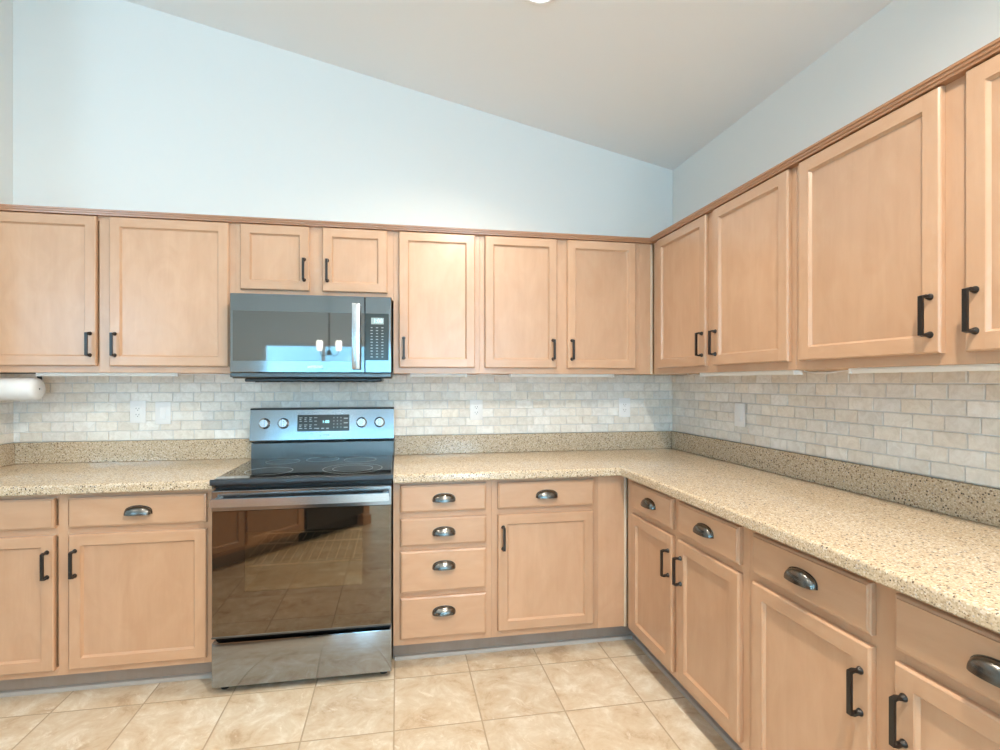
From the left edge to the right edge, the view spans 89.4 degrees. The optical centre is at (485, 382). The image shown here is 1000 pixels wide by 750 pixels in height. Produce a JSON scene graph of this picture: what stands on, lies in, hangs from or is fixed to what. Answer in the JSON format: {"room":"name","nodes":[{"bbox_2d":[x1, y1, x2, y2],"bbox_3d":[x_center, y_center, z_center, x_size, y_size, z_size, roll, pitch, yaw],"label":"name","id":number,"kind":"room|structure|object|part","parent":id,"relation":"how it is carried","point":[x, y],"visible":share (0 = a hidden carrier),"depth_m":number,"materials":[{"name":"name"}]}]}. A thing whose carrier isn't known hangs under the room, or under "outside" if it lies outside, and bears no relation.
{"room":"kitchen","nodes":[
{"label":"kitchen","id":0,"kind":"room"},
{"bbox_2d":[0,0,13,444],"bbox_3d":[-2.452,-0.415,2.263,0.130,3.505,0.720,0,0,-10],"label":"wall","id":1,"kind":"structure","parent":0,"point":[6,6],"depth_m":2.58,"materials":[{"name":"white paint"}]},
{"bbox_2d":[0,374,13,443],"bbox_3d":[-2.396,0.133,2.300,0.008,0.358,0.654,0,0,-10],"label":"tile backsplash","id":2,"kind":"structure","parent":1,"relation":"attached to","point":[4,408],"depth_m":2.57,"materials":[{"name":"tile"}]},
{"bbox_2d":[0,373,41,389],"bbox_3d":[-2.287,-0.004,2.446,0.265,0.084,0.086,0,0,-10],"label":"paper towel holder","id":3,"kind":"object","parent":1,"relation":"attached to","point":[39,377],"visible":0.21,"depth_m":2.46,"materials":[{"name":"grey metal"}]},
{"bbox_3d":[-2.304,-0.043,2.469,0.240,0.005,0.035,0,0,-10],"label":"mounting plate","id":4,"kind":"part","parent":3,"relation":"part of","materials":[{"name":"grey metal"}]},
{"bbox_2d":[0,378,45,400],"bbox_3d":[-2.278,0.032,2.410,0.267,0.110,0.110,0,0,-10],"label":"paper towel roll","id":5,"kind":"object","parent":3,"relation":"hanging from","point":[11,389],"visible":1,"depth_m":2.38,"materials":[{"name":"white paper"}]},
{"bbox_2d":[0,672,211,697],"bbox_3d":[-1.787,1.327,2.196,1.174,0.020,0.016,0,0,-10],"label":"baseboard","id":6,"kind":"structure","parent":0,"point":[108,684],"depth_m":2.21,"materials":[{"name":"grey"}]},
{"bbox_2d":[232,372,391,378],"bbox_3d":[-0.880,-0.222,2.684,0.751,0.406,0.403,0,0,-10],"label":"vent","id":7,"kind":"object","parent":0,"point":[232,372],"depth_m":2.50,"materials":[{"name":"grey metal"}]},
{"bbox_2d":[13,0,672,471],"bbox_3d":[-2.855,-0.900,2.615,8.229,4.474,0.130,0,0,-10],"label":"wall","id":8,"kind":"structure","parent":0,"point":[118,104],"depth_m":2.84,"materials":[{"name":"white paint"}]},
{"bbox_2d":[0,211,235,373],"bbox_3d":[-1.849,-0.425,2.545,1.175,0.756,0.346,0,0,-10],"label":"upper cabinet","id":9,"kind":"object","parent":8,"relation":"attached to","point":[79,293],"visible":0.96,"depth_m":2.42,"materials":[{"name":"brown wood"}]},
{"bbox_3d":[-2.118,-0.435,2.371,0.432,0.617,0.005,0,0,-10],"label":"door panel","id":10,"kind":"part","parent":9,"relation":"part of","materials":[{"name":"brown wood"}]},
{"bbox_3d":[-2.117,-0.435,2.367,0.530,0.715,0.019,0,0,-10],"label":"door","id":11,"kind":"part","parent":9,"relation":"part of","materials":[{"name":"brown wood"}]},
{"bbox_3d":[-1.877,-0.180,2.382,0.019,0.122,0.034,0,0,-10],"label":"handle","id":12,"kind":"part","parent":9,"relation":"part of","materials":[{"name":"brown metal"}]},
{"bbox_3d":[-1.772,-0.180,2.400,0.019,0.122,0.034,0,0,-10],"label":"handle","id":13,"kind":"part","parent":9,"relation":"part of","materials":[{"name":"brown metal"}]},
{"bbox_2d":[36,373,229,376],"bbox_3d":[-1.707,-0.037,2.493,0.880,0.018,0.041,0,0,-10],"label":"light","id":14,"kind":"object","parent":9,"relation":"attached to","point":[37,374],"visible":0.95,"depth_m":2.46,"materials":[{"name":"white plastic"}]},
{"bbox_3d":[-1.404,-0.038,2.549,0.264,0.012,0.019,0,0,-14],"label":"cord","id":15,"kind":"part","parent":14,"relation":"part of","materials":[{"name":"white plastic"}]},
{"bbox_3d":[-1.539,-0.435,2.467,0.532,0.715,0.019,0,0,-10],"label":"door","id":16,"kind":"part","parent":9,"relation":"part of","materials":[{"name":"brown wood"}]},
{"bbox_3d":[-1.540,-0.435,2.471,0.434,0.617,0.005,0,0,-10],"label":"door panel","id":17,"kind":"part","parent":9,"relation":"part of","materials":[{"name":"brown wood"}]},
{"bbox_2d":[130,401,145,422],"bbox_3d":[-1.869,0.159,2.716,0.078,0.120,0.008,0,0,-10],"label":"wall outlet","id":18,"kind":"object","parent":8,"relation":"attached to","point":[137,408],"visible":1,"depth_m":2.71,"materials":[{"name":"white plastic"}]},
{"bbox_2d":[155,402,170,423],"bbox_3d":[-1.748,0.167,2.736,0.078,0.120,0.010,0,0,-10],"label":"wall switch","id":19,"kind":"object","parent":8,"relation":"attached to","point":[162,409],"visible":1,"depth_m":2.73,"materials":[{"name":"white plastic"}]},
{"bbox_2d":[236,223,392,307],"bbox_3d":[-0.888,-0.617,2.712,0.774,0.372,0.346,0,0,-10],"label":"upper cabinet","id":20,"kind":"object","parent":8,"relation":"attached to","point":[270,259],"visible":0.87,"depth_m":2.58,"materials":[{"name":"brown wood"}]},
{"bbox_3d":[-1.062,-0.629,2.550,0.331,0.328,0.019,0,0,-10],"label":"door","id":21,"kind":"part","parent":20,"relation":"part of","materials":[{"name":"brown wood"}]},
{"bbox_3d":[-1.062,-0.629,2.554,0.233,0.230,0.005,0,0,-10],"label":"door panel","id":22,"kind":"part","parent":20,"relation":"part of","materials":[{"name":"brown wood"}]},
{"bbox_3d":[-0.919,-0.572,2.548,0.019,0.122,0.034,0,0,-10],"label":"handle","id":23,"kind":"part","parent":20,"relation":"part of","materials":[{"name":"brown metal"}]},
{"bbox_2d":[230,293,391,381],"bbox_3d":[-0.874,-0.213,2.646,0.753,0.424,0.482,0,0,-10],"label":"microwave","id":24,"kind":"object","parent":20,"relation":"attached to","point":[274,337],"visible":1,"depth_m":2.45,"materials":[{"name":"grey metal"}]},
{"bbox_3d":[-0.844,-0.035,2.472,0.753,0.022,0.026,0,0,-10],"label":"rail","id":25,"kind":"part","parent":24,"relation":"part of","materials":[{"name":"grey metal"}]},
{"bbox_3d":[-0.632,-0.223,2.468,0.040,0.321,0.049,0,0,-10],"label":"handle","id":26,"kind":"part","parent":24,"relation":"part of","materials":[{"name":"silver metal"}]},
{"bbox_3d":[-0.536,-0.235,2.524,0.128,0.377,0.030,0,0,-10],"label":"control panel","id":27,"kind":"part","parent":24,"relation":"part of","materials":[{"name":"silver metal"}]},
{"bbox_3d":[-0.807,-0.572,2.567,0.019,0.122,0.034,0,0,-10],"label":"handle","id":28,"kind":"part","parent":20,"relation":"part of","materials":[{"name":"brown metal"}]},
{"bbox_3d":[-0.675,-0.629,2.617,0.327,0.328,0.019,0,0,-10],"label":"door","id":29,"kind":"part","parent":20,"relation":"part of","materials":[{"name":"brown wood"}]},
{"bbox_3d":[-0.676,-0.629,2.621,0.229,0.230,0.005,0,0,-10],"label":"door panel","id":30,"kind":"part","parent":20,"relation":"part of","materials":[{"name":"brown wood"}]},
{"bbox_2d":[13,374,672,441],"bbox_3d":[-0.624,0.133,2.940,3.722,0.358,0.008,0,0,-10],"label":"tile backsplash","id":31,"kind":"structure","parent":8,"relation":"attached to","point":[648,386],"depth_m":2.91,"materials":[{"name":"tile"}]},
{"bbox_2d":[393,231,478,373],"bbox_3d":[-0.280,-0.425,2.817,0.458,0.756,0.346,0,0,-10],"label":"upper cabinet","id":32,"kind":"object","parent":8,"relation":"attached to","point":[436,275],"visible":0.98,"depth_m":2.69,"materials":[{"name":"brown wood"}]},
{"bbox_3d":[-0.427,-0.180,2.633,0.019,0.122,0.034,0,0,-10],"label":"handle","id":33,"kind":"part","parent":32,"relation":"part of","materials":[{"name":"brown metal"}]},
{"bbox_3d":[-0.258,-0.435,2.694,0.306,0.617,0.005,0,0,-10],"label":"door panel","id":34,"kind":"part","parent":32,"relation":"part of","materials":[{"name":"brown wood"}]},
{"bbox_2d":[410,374,509,376],"bbox_3d":[-0.134,-0.037,2.765,0.553,0.018,0.038,0,0,-10],"label":"light","id":35,"kind":"object","parent":32,"relation":"attached to","point":[411,375],"visible":0.93,"depth_m":2.73,"materials":[{"name":"white plastic"}]},
{"bbox_3d":[0.014,-0.040,2.796,0.251,0.011,0.014,0,0,-10],"label":"cord","id":36,"kind":"part","parent":35,"relation":"part of","materials":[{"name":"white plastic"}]},
{"bbox_2d":[470,400,482,419],"bbox_3d":[-0.057,0.166,3.030,0.078,0.120,0.008,0,0,-10],"label":"wall outlet","id":37,"kind":"object","parent":8,"relation":"attached to","point":[476,406],"visible":1,"depth_m":3.03,"materials":[{"name":"white plastic"}]},
{"bbox_2d":[479,236,690,374],"bbox_3d":[0.587,-0.425,2.968,1.301,0.756,0.346,0,0,-10],"label":"upper cabinet","id":38,"kind":"object","parent":8,"relation":"attached to","point":[547,306],"visible":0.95,"depth_m":2.81,"materials":[{"name":"brown wood"}]},
{"bbox_3d":[0.195,-0.435,2.768,0.406,0.715,0.019,0,0,-10],"label":"door","id":39,"kind":"part","parent":38,"relation":"part of","materials":[{"name":"brown wood"}]},
{"bbox_3d":[0.194,-0.435,2.772,0.308,0.617,0.005,0,0,-10],"label":"door panel","id":40,"kind":"part","parent":38,"relation":"part of","materials":[{"name":"brown wood"}]},
{"bbox_3d":[0.375,-0.180,2.772,0.019,0.122,0.034,0,0,-10],"label":"handle","id":41,"kind":"part","parent":38,"relation":"part of","materials":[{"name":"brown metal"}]},
{"bbox_2d":[509,374,613,376],"bbox_3d":[0.435,-0.037,2.864,0.609,0.018,0.038,0,0,-10],"label":"light","id":42,"kind":"object","parent":38,"relation":"attached to","point":[511,375],"visible":1,"depth_m":2.85,"materials":[{"name":"white plastic"}]},
{"bbox_3d":[0.482,-0.180,2.791,0.019,0.122,0.034,0,0,-10],"label":"handle","id":43,"kind":"part","parent":38,"relation":"part of","materials":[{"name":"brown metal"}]},
{"bbox_3d":[0.654,-0.435,2.848,0.407,0.715,0.019,0,0,-10],"label":"door","id":44,"kind":"part","parent":38,"relation":"part of","materials":[{"name":"brown wood"}]},
{"bbox_3d":[0.653,-0.435,2.852,0.309,0.617,0.005,0,0,-10],"label":"door panel","id":45,"kind":"part","parent":38,"relation":"part of","materials":[{"name":"brown wood"}]},
{"bbox_3d":[0.919,-0.425,2.913,0.084,0.756,0.020,0,0,-10],"label":"filler panel","id":46,"kind":"part","parent":38,"relation":"part of","materials":[{"name":"brown wood"}]},
{"bbox_2d":[619,398,629,416],"bbox_3d":[0.877,0.159,3.192,0.078,0.120,0.008,0,0,-10],"label":"wall outlet","id":47,"kind":"object","parent":8,"relation":"attached to","point":[624,403],"visible":1,"depth_m":3.19,"materials":[{"name":"white plastic"}]},
{"bbox_2d":[0,626,732,749],"bbox_3d":[-2.238,1.377,-0.886,8.449,0.080,7.240,0,0,-10],"label":"floor","id":48,"kind":"structure","parent":0,"point":[608,695],"depth_m":2.06,"materials":[{"name":"tile"}]},
{"bbox_2d":[0,488,215,690],"bbox_3d":[-1.818,0.900,2.396,1.184,0.872,0.651,0,0,-10],"label":"base cabinet","id":49,"kind":"object","parent":48,"relation":"on","point":[96,587],"visible":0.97,"depth_m":2.15,"materials":[{"name":"brown wood"}]},
{"bbox_3d":[-2.063,0.922,2.071,0.435,0.467,0.005,0,0,-10],"label":"door panel","id":50,"kind":"part","parent":49,"relation":"part of","materials":[{"name":"brown wood"}]},
{"bbox_3d":[-2.063,0.548,2.067,0.533,0.127,0.019,0,0,-10],"label":"drawer","id":51,"kind":"part","parent":49,"relation":"part of","materials":[{"name":"brown wood"}]},
{"bbox_3d":[-2.063,0.922,2.067,0.533,0.565,0.019,0,0,-10],"label":"door","id":52,"kind":"part","parent":49,"relation":"part of","materials":[{"name":"brown wood"}]},
{"bbox_3d":[-1.820,0.759,2.082,0.019,0.122,0.034,0,0,-10],"label":"handle","id":53,"kind":"part","parent":49,"relation":"part of","materials":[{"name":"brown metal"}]},
{"bbox_3d":[-1.719,0.759,2.100,0.019,0.122,0.034,0,0,-10],"label":"handle","id":54,"kind":"part","parent":49,"relation":"part of","materials":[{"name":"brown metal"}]},
{"bbox_2d":[0,438,251,496],"bbox_3d":[-1.819,0.388,2.403,1.182,0.150,0.660,0,0,-10],"label":"countertop","id":55,"kind":"structure","parent":49,"relation":"on","point":[81,467],"depth_m":2.54,"materials":[{"name":"stone"}]},
{"bbox_3d":[-1.481,0.544,2.143,0.110,0.038,0.030,0,0,-10],"label":"cup pull","id":56,"kind":"part","parent":49,"relation":"part of","materials":[{"name":"grey metal"}]},
{"bbox_3d":[-1.485,0.548,2.167,0.534,0.127,0.019,0,0,-10],"label":"drawer","id":57,"kind":"part","parent":49,"relation":"part of","materials":[{"name":"brown wood"}]},
{"bbox_3d":[-1.485,0.922,2.167,0.534,0.565,0.019,0,0,-10],"label":"door","id":58,"kind":"part","parent":49,"relation":"part of","materials":[{"name":"brown wood"}]},
{"bbox_3d":[-1.486,0.922,2.171,0.436,0.467,0.005,0,0,-10],"label":"door panel","id":59,"kind":"part","parent":49,"relation":"part of","materials":[{"name":"brown wood"}]},
{"bbox_2d":[209,407,393,689],"bbox_3d":[-0.847,0.740,2.511,0.767,1.196,0.724,0,0,-10],"label":"electric range","id":60,"kind":"object","parent":48,"relation":"on","point":[302,529],"visible":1,"depth_m":2.25,"materials":[{"name":"silver metal"}]},
{"bbox_3d":[-1.196,0.222,2.722,0.059,0.059,0.033,0,-6,-10],"label":"knob","id":61,"kind":"part","parent":60,"relation":"part of","materials":[{"name":"silver metal"}]},
{"bbox_3d":[-1.099,0.222,2.739,0.059,0.059,0.033,0,-6,-10],"label":"knob","id":62,"kind":"part","parent":60,"relation":"part of","materials":[{"name":"silver metal"}]},
{"bbox_2d":[210,480,392,639],"bbox_3d":[-0.847,0.872,2.510,0.754,0.861,0.722,0,0,-10],"label":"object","id":63,"kind":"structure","parent":60,"relation":"in","point":[292,559],"depth_m":2.23,"materials":[{"name":"black glass"}]},
{"bbox_2d":[209,455,393,485],"bbox_3d":[-0.848,0.428,2.512,0.767,0.026,0.609,0,0,-10],"label":"cooktop","id":64,"kind":"object","parent":60,"relation":"in","point":[262,470],"depth_m":2.35,"materials":[{"name":"black glass"}]},
{"bbox_3d":[-0.799,1.208,2.234,0.754,0.190,0.043,0,0,-10],"label":"storage drawer","id":65,"kind":"part","parent":60,"relation":"part of","materials":[{"name":"silver metal"}]},
{"bbox_3d":[-0.901,0.241,2.824,0.764,0.180,0.086,0,0,-10],"label":"control panel","id":66,"kind":"part","parent":60,"relation":"part of","materials":[{"name":"silver metal"}]},
{"bbox_3d":[-0.692,0.222,2.809,0.059,0.059,0.033,0,-6,-10],"label":"knob","id":67,"kind":"part","parent":60,"relation":"part of","materials":[{"name":"silver metal"}]},
{"bbox_3d":[-0.594,0.222,2.826,0.059,0.059,0.033,0,-6,-10],"label":"knob","id":68,"kind":"part","parent":60,"relation":"part of","materials":[{"name":"silver metal"}]},
{"bbox_2d":[393,480,491,658],"bbox_3d":[-0.249,0.900,2.670,0.467,0.872,0.647,0,0,-10],"label":"base cabinet","id":69,"kind":"object","parent":48,"relation":"on","point":[442,531],"visible":0.99,"depth_m":2.38,"materials":[{"name":"brown wood"}]},
{"bbox_3d":[-0.198,1.103,2.390,0.406,0.193,0.019,0,0,-10],"label":"drawer","id":70,"kind":"part","parent":69,"relation":"part of","materials":[{"name":"brown wood"}]},
{"bbox_3d":[-0.198,0.886,2.390,0.406,0.192,0.019,0,0,-10],"label":"drawer","id":71,"kind":"part","parent":69,"relation":"part of","materials":[{"name":"brown wood"}]},
{"bbox_3d":[-0.198,0.702,2.390,0.406,0.129,0.019,0,0,-10],"label":"drawer","id":72,"kind":"part","parent":69,"relation":"part of","materials":[{"name":"brown wood"}]},
{"bbox_3d":[-0.198,0.545,2.390,0.406,0.127,0.019,0,0,-10],"label":"drawer","id":73,"kind":"part","parent":69,"relation":"part of","materials":[{"name":"brown wood"}]},
{"bbox_3d":[-0.194,1.071,2.366,0.110,0.038,0.030,0,0,-10],"label":"cup pull","id":74,"kind":"part","parent":69,"relation":"part of","materials":[{"name":"grey metal"}]},
{"bbox_3d":[-0.194,0.857,2.366,0.110,0.038,0.030,0,0,-10],"label":"cup pull","id":75,"kind":"part","parent":69,"relation":"part of","materials":[{"name":"grey metal"}]},
{"bbox_3d":[-0.194,0.698,2.366,0.110,0.038,0.030,0,0,-10],"label":"cup pull","id":76,"kind":"part","parent":69,"relation":"part of","materials":[{"name":"grey metal"}]},
{"bbox_3d":[-0.194,0.541,2.366,0.110,0.038,0.030,0,0,-10],"label":"cup pull","id":77,"kind":"part","parent":69,"relation":"part of","materials":[{"name":"grey metal"}]},
{"bbox_2d":[489,476,633,646],"bbox_3d":[0.618,0.900,2.818,1.291,0.872,0.651,0,0,-10],"label":"base cabinet","id":78,"kind":"object","parent":48,"relation":"on","point":[560,545],"visible":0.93,"depth_m":2.49,"materials":[{"name":"brown wood"}]},
{"bbox_3d":[0.087,0.749,2.413,0.019,0.122,0.034,0,0,-10],"label":"handle","id":79,"kind":"part","parent":78,"relation":"part of","materials":[{"name":"brown metal"}]},
{"bbox_3d":[0.294,0.848,2.495,0.542,0.768,0.019,0,0,-10],"label":"frame","id":80,"kind":"part","parent":78,"relation":"part of","materials":[{"name":"brown wood"}]},
{"bbox_3d":[0.296,0.546,2.476,0.484,0.126,0.019,0,0,-10],"label":"drawer","id":81,"kind":"part","parent":78,"relation":"part of","materials":[{"name":"brown wood"}]},
{"bbox_3d":[0.296,0.918,2.476,0.484,0.561,0.019,0,0,-10],"label":"door","id":82,"kind":"part","parent":78,"relation":"part of","materials":[{"name":"brown wood"}]},
{"bbox_3d":[0.296,0.918,2.480,0.386,0.463,0.005,0,0,-10],"label":"door panel","id":83,"kind":"part","parent":78,"relation":"part of","materials":[{"name":"brown wood"}]},
{"bbox_3d":[0.301,0.542,2.452,0.110,0.038,0.030,0,0,-10],"label":"cup pull","id":84,"kind":"part","parent":78,"relation":"part of","materials":[{"name":"grey metal"}]},
{"bbox_3d":[0.637,0.848,2.554,0.153,0.768,0.020,0,0,-10],"label":"filler panel","id":85,"kind":"part","parent":78,"relation":"part of","materials":[{"name":"brown wood"}]},
{"bbox_2d":[393,431,999,633],"bbox_3d":[0.549,0.388,1.885,1.768,0.150,2.489,0,0,-10],"label":"countertop","id":86,"kind":"structure","parent":78,"relation":"on","point":[933,541],"depth_m":1.82,"materials":[{"name":"stone"}]},
{"bbox_2d":[395,634,741,749],"bbox_3d":[0.335,1.327,1.583,1.232,0.020,1.950,0,0,-10],"label":"baseboard","id":87,"kind":"structure","parent":48,"relation":"on","point":[686,694],"depth_m":2.47,"materials":[{"name":"grey"}]},
{"bbox_2d":[628,479,749,749],"bbox_3d":[1.051,0.900,2.194,0.651,0.872,0.989,0,0,-10],"label":"base cabinet","id":88,"kind":"object","parent":48,"relation":"on","point":[689,565],"visible":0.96,"depth_m":1.95,"materials":[{"name":"brown wood"}]},
{"bbox_3d":[0.725,0.544,2.280,0.030,0.038,0.110,0,0,-10],"label":"cup pull","id":89,"kind":"part","parent":88,"relation":"part of","materials":[{"name":"grey metal"}]},
{"bbox_3d":[0.753,0.922,2.284,0.005,0.467,0.272,0,0,-10],"label":"door panel","id":90,"kind":"part","parent":88,"relation":"part of","materials":[{"name":"brown wood"}]},
{"bbox_3d":[0.749,0.922,2.284,0.019,0.565,0.370,0,0,-10],"label":"door","id":91,"kind":"part","parent":88,"relation":"part of","materials":[{"name":"brown wood"}]},
{"bbox_3d":[0.749,0.548,2.284,0.019,0.127,0.370,0,0,-10],"label":"drawer","id":92,"kind":"part","parent":88,"relation":"part of","materials":[{"name":"brown wood"}]},
{"bbox_3d":[0.750,0.759,2.122,0.034,0.122,0.019,0,0,-10],"label":"handle","id":93,"kind":"part","parent":88,"relation":"part of","materials":[{"name":"brown metal"}]},
{"bbox_3d":[0.767,0.759,2.028,0.034,0.122,0.019,0,0,-10],"label":"handle","id":94,"kind":"part","parent":88,"relation":"part of","materials":[{"name":"brown metal"}]},
{"bbox_3d":[0.796,0.544,1.869,0.030,0.038,0.110,0,0,-10],"label":"cup pull","id":95,"kind":"part","parent":88,"relation":"part of","materials":[{"name":"grey metal"}]},
{"bbox_3d":[0.824,0.922,1.874,0.005,0.467,0.275,0,0,-10],"label":"door panel","id":96,"kind":"part","parent":88,"relation":"part of","materials":[{"name":"brown wood"}]},
{"bbox_3d":[0.820,0.548,1.873,0.019,0.127,0.373,0,0,-10],"label":"drawer","id":97,"kind":"part","parent":88,"relation":"part of","materials":[{"name":"brown wood"}]},
{"bbox_3d":[0.820,0.922,1.873,0.019,0.565,0.373,0,0,-10],"label":"door","id":98,"kind":"part","parent":88,"relation":"part of","materials":[{"name":"brown wood"}]},
{"bbox_2d":[750,530,999,749],"bbox_3d":[1.218,0.900,1.233,0.651,0.872,0.960,0,0,-10],"label":"base cabinet","id":99,"kind":"object","parent":48,"relation":"on","point":[841,659],"visible":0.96,"depth_m":1.25,"materials":[{"name":"brown wood"}]},
{"bbox_3d":[0.875,0.544,1.418,0.030,0.038,0.110,0,0,-10],"label":"cup pull","id":100,"kind":"part","parent":99,"relation":"part of","materials":[{"name":"grey metal"}]},
{"bbox_3d":[0.902,0.922,1.423,0.005,0.467,0.315,0,0,-10],"label":"door panel","id":101,"kind":"part","parent":99,"relation":"part of","materials":[{"name":"brown wood"}]},
{"bbox_3d":[0.898,0.922,1.422,0.019,0.565,0.413,0,0,-10],"label":"door","id":102,"kind":"part","parent":99,"relation":"part of","materials":[{"name":"brown wood"}]},
{"bbox_3d":[0.898,0.548,1.422,0.019,0.127,0.413,0,0,-10],"label":"drawer","id":103,"kind":"part","parent":99,"relation":"part of","materials":[{"name":"brown wood"}]},
{"bbox_3d":[0.903,0.759,1.239,0.034,0.122,0.019,0,0,-10],"label":"handle","id":104,"kind":"part","parent":99,"relation":"part of","materials":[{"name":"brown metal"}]},
{"bbox_3d":[0.922,0.759,1.131,0.034,0.122,0.019,0,0,-10],"label":"handle","id":105,"kind":"part","parent":99,"relation":"part of","materials":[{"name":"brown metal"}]},
{"bbox_3d":[0.980,0.548,0.951,0.019,0.127,0.425,0,0,-10],"label":"drawer","id":106,"kind":"part","parent":99,"relation":"part of","materials":[{"name":"brown wood"}]},
{"bbox_3d":[0.980,0.922,0.951,0.019,0.565,0.425,0,0,-10],"label":"door","id":107,"kind":"part","parent":99,"relation":"part of","materials":[{"name":"brown wood"}]},
{"bbox_3d":[0.984,0.922,0.952,0.005,0.467,0.327,0,0,-10],"label":"door panel","id":108,"kind":"part","parent":99,"relation":"part of","materials":[{"name":"brown wood"}]},
{"bbox_3d":[0.956,0.544,0.947,0.030,0.038,0.110,0,0,-10],"label":"cup pull","id":109,"kind":"part","parent":99,"relation":"part of","materials":[{"name":"grey metal"}]},
{"bbox_2d":[0,37,999,243],"bbox_3d":[-0.530,-0.807,1.566,3.436,0.027,2.180,0,0,-10],"label":"trim","id":110,"kind":"structure","parent":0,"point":[955,71],"depth_m":2.38,"materials":[{"name":"brown wood"}]},
{"bbox_2d":[126,0,892,169],"bbox_3d":[-2.238,-2.300,-0.886,8.449,1.916,7.240,0,0,-10],"label":"ceiling","id":111,"kind":"structure","parent":0,"point":[654,82],"depth_m":2.48,"materials":[{"name":"white paint"}]},
{"bbox_2d":[525,0,554,4],"bbox_3d":[0.215,-1.617,2.064,0.187,0.048,0.188,0,0,30],"label":"recessed light","id":112,"kind":"object","parent":111,"relation":"in","point":[535,2],"visible":1,"depth_m":2.13,"materials":[{"name":"white plastic"}]},
{"bbox_2d":[672,0,999,488],"bbox_3d":[1.851,-0.015,-0.116,0.130,2.705,7.120,0,0,-10],"label":"wall","id":113,"kind":"structure","parent":0,"point":[943,425],"depth_m":1.96,"materials":[{"name":"beige tile"}]},
{"bbox_2d":[734,403,744,426],"bbox_3d":[1.301,0.167,2.591,0.010,0.120,0.078,0,0,-10],"label":"wall switch","id":114,"kind":"object","parent":113,"relation":"attached to","point":[739,408],"visible":1,"depth_m":2.59,"materials":[{"name":"white plastic"}]},
{"bbox_2d":[654,166,839,373],"bbox_3d":[1.171,-0.425,2.394,0.346,0.756,1.047,0,0,-10],"label":"upper cabinet","id":115,"kind":"object","parent":113,"relation":"attached to","point":[725,281],"visible":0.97,"depth_m":2.20,"materials":[{"name":"brown wood"}]},
{"bbox_3d":[1.007,-0.435,2.603,0.005,0.617,0.354,0,0,-10],"label":"door panel","id":116,"kind":"part","parent":115,"relation":"part of","materials":[{"name":"brown wood"}]},
{"bbox_3d":[1.003,-0.435,2.603,0.019,0.715,0.452,0,0,-10],"label":"door","id":117,"kind":"part","parent":115,"relation":"part of","materials":[{"name":"brown wood"}]},
{"bbox_3d":[1.012,-0.180,2.400,0.034,0.122,0.019,0,0,-10],"label":"handle","id":118,"kind":"part","parent":115,"relation":"part of","materials":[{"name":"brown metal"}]},
{"bbox_3d":[1.029,-0.180,2.298,0.034,0.122,0.019,0,0,-10],"label":"handle","id":119,"kind":"part","parent":115,"relation":"part of","materials":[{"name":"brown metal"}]},
{"bbox_2d":[688,370,802,375],"bbox_3d":[1.114,-0.037,2.283,0.041,0.018,0.773,0,0,-10],"label":"light","id":120,"kind":"object","parent":115,"relation":"attached to","point":[779,372],"visible":0.98,"depth_m":2.11,"materials":[{"name":"white plastic"}]},
{"bbox_3d":[1.094,-0.435,2.103,0.005,0.617,0.358,0,0,-10],"label":"door panel","id":121,"kind":"part","parent":115,"relation":"part of","materials":[{"name":"brown wood"}]},
{"bbox_3d":[1.090,-0.435,2.102,0.019,0.715,0.456,0,0,-10],"label":"door","id":122,"kind":"part","parent":115,"relation":"part of","materials":[{"name":"brown wood"}]},
{"bbox_2d":[672,371,999,487],"bbox_3d":[1.416,0.133,2.032,0.008,0.358,2.479,0,0,-10],"label":"tile backsplash","id":123,"kind":"structure","parent":113,"relation":"attached to","point":[702,387],"depth_m":1.91,"materials":[{"name":"tile"}]},
{"bbox_2d":[797,54,999,369],"bbox_3d":[1.354,-0.425,1.341,0.346,0.756,1.091,0,0,-10],"label":"upper cabinet","id":124,"kind":"object","parent":113,"relation":"attached to","point":[898,219],"visible":0.99,"depth_m":1.44,"materials":[{"name":"brown wood"}]},
{"bbox_3d":[1.183,-0.435,1.590,0.005,0.617,0.388,0,0,-10],"label":"door panel","id":125,"kind":"part","parent":124,"relation":"part of","materials":[{"name":"brown wood"}]},
{"bbox_3d":[1.179,-0.435,1.589,0.019,0.715,0.486,0,0,-10],"label":"door","id":126,"kind":"part","parent":124,"relation":"part of","materials":[{"name":"brown wood"}]},
{"bbox_2d":[804,364,999,373],"bbox_3d":[1.253,-0.037,1.473,0.038,0.018,0.844,0,0,-10],"label":"light","id":127,"kind":"object","parent":124,"relation":"attached to","point":[974,367],"visible":1,"depth_m":1.43,"materials":[{"name":"white plastic"}]},
{"bbox_3d":[1.201,-0.038,1.781,0.012,0.013,0.221,0,0,-7],"label":"cord","id":128,"kind":"part","parent":127,"relation":"part of","materials":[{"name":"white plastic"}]},
{"bbox_3d":[1.190,-0.180,1.370,0.034,0.122,0.019,0,0,-10],"label":"handle","id":129,"kind":"part","parent":124,"relation":"part of","materials":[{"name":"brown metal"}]},
{"bbox_3d":[1.209,-0.180,1.262,0.034,0.122,0.019,0,0,-10],"label":"handle","id":130,"kind":"part","parent":124,"relation":"part of","materials":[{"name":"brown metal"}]},
{"bbox_3d":[1.272,-0.435,1.052,0.019,0.715,0.486,0,0,-10],"label":"door","id":131,"kind":"part","parent":124,"relation":"part of","materials":[{"name":"brown wood"}]},
{"bbox_3d":[1.276,-0.435,1.053,0.005,0.617,0.388,0,0,-10],"label":"door panel","id":132,"kind":"part","parent":124,"relation":"part of","materials":[{"name":"brown wood"}]}
]}

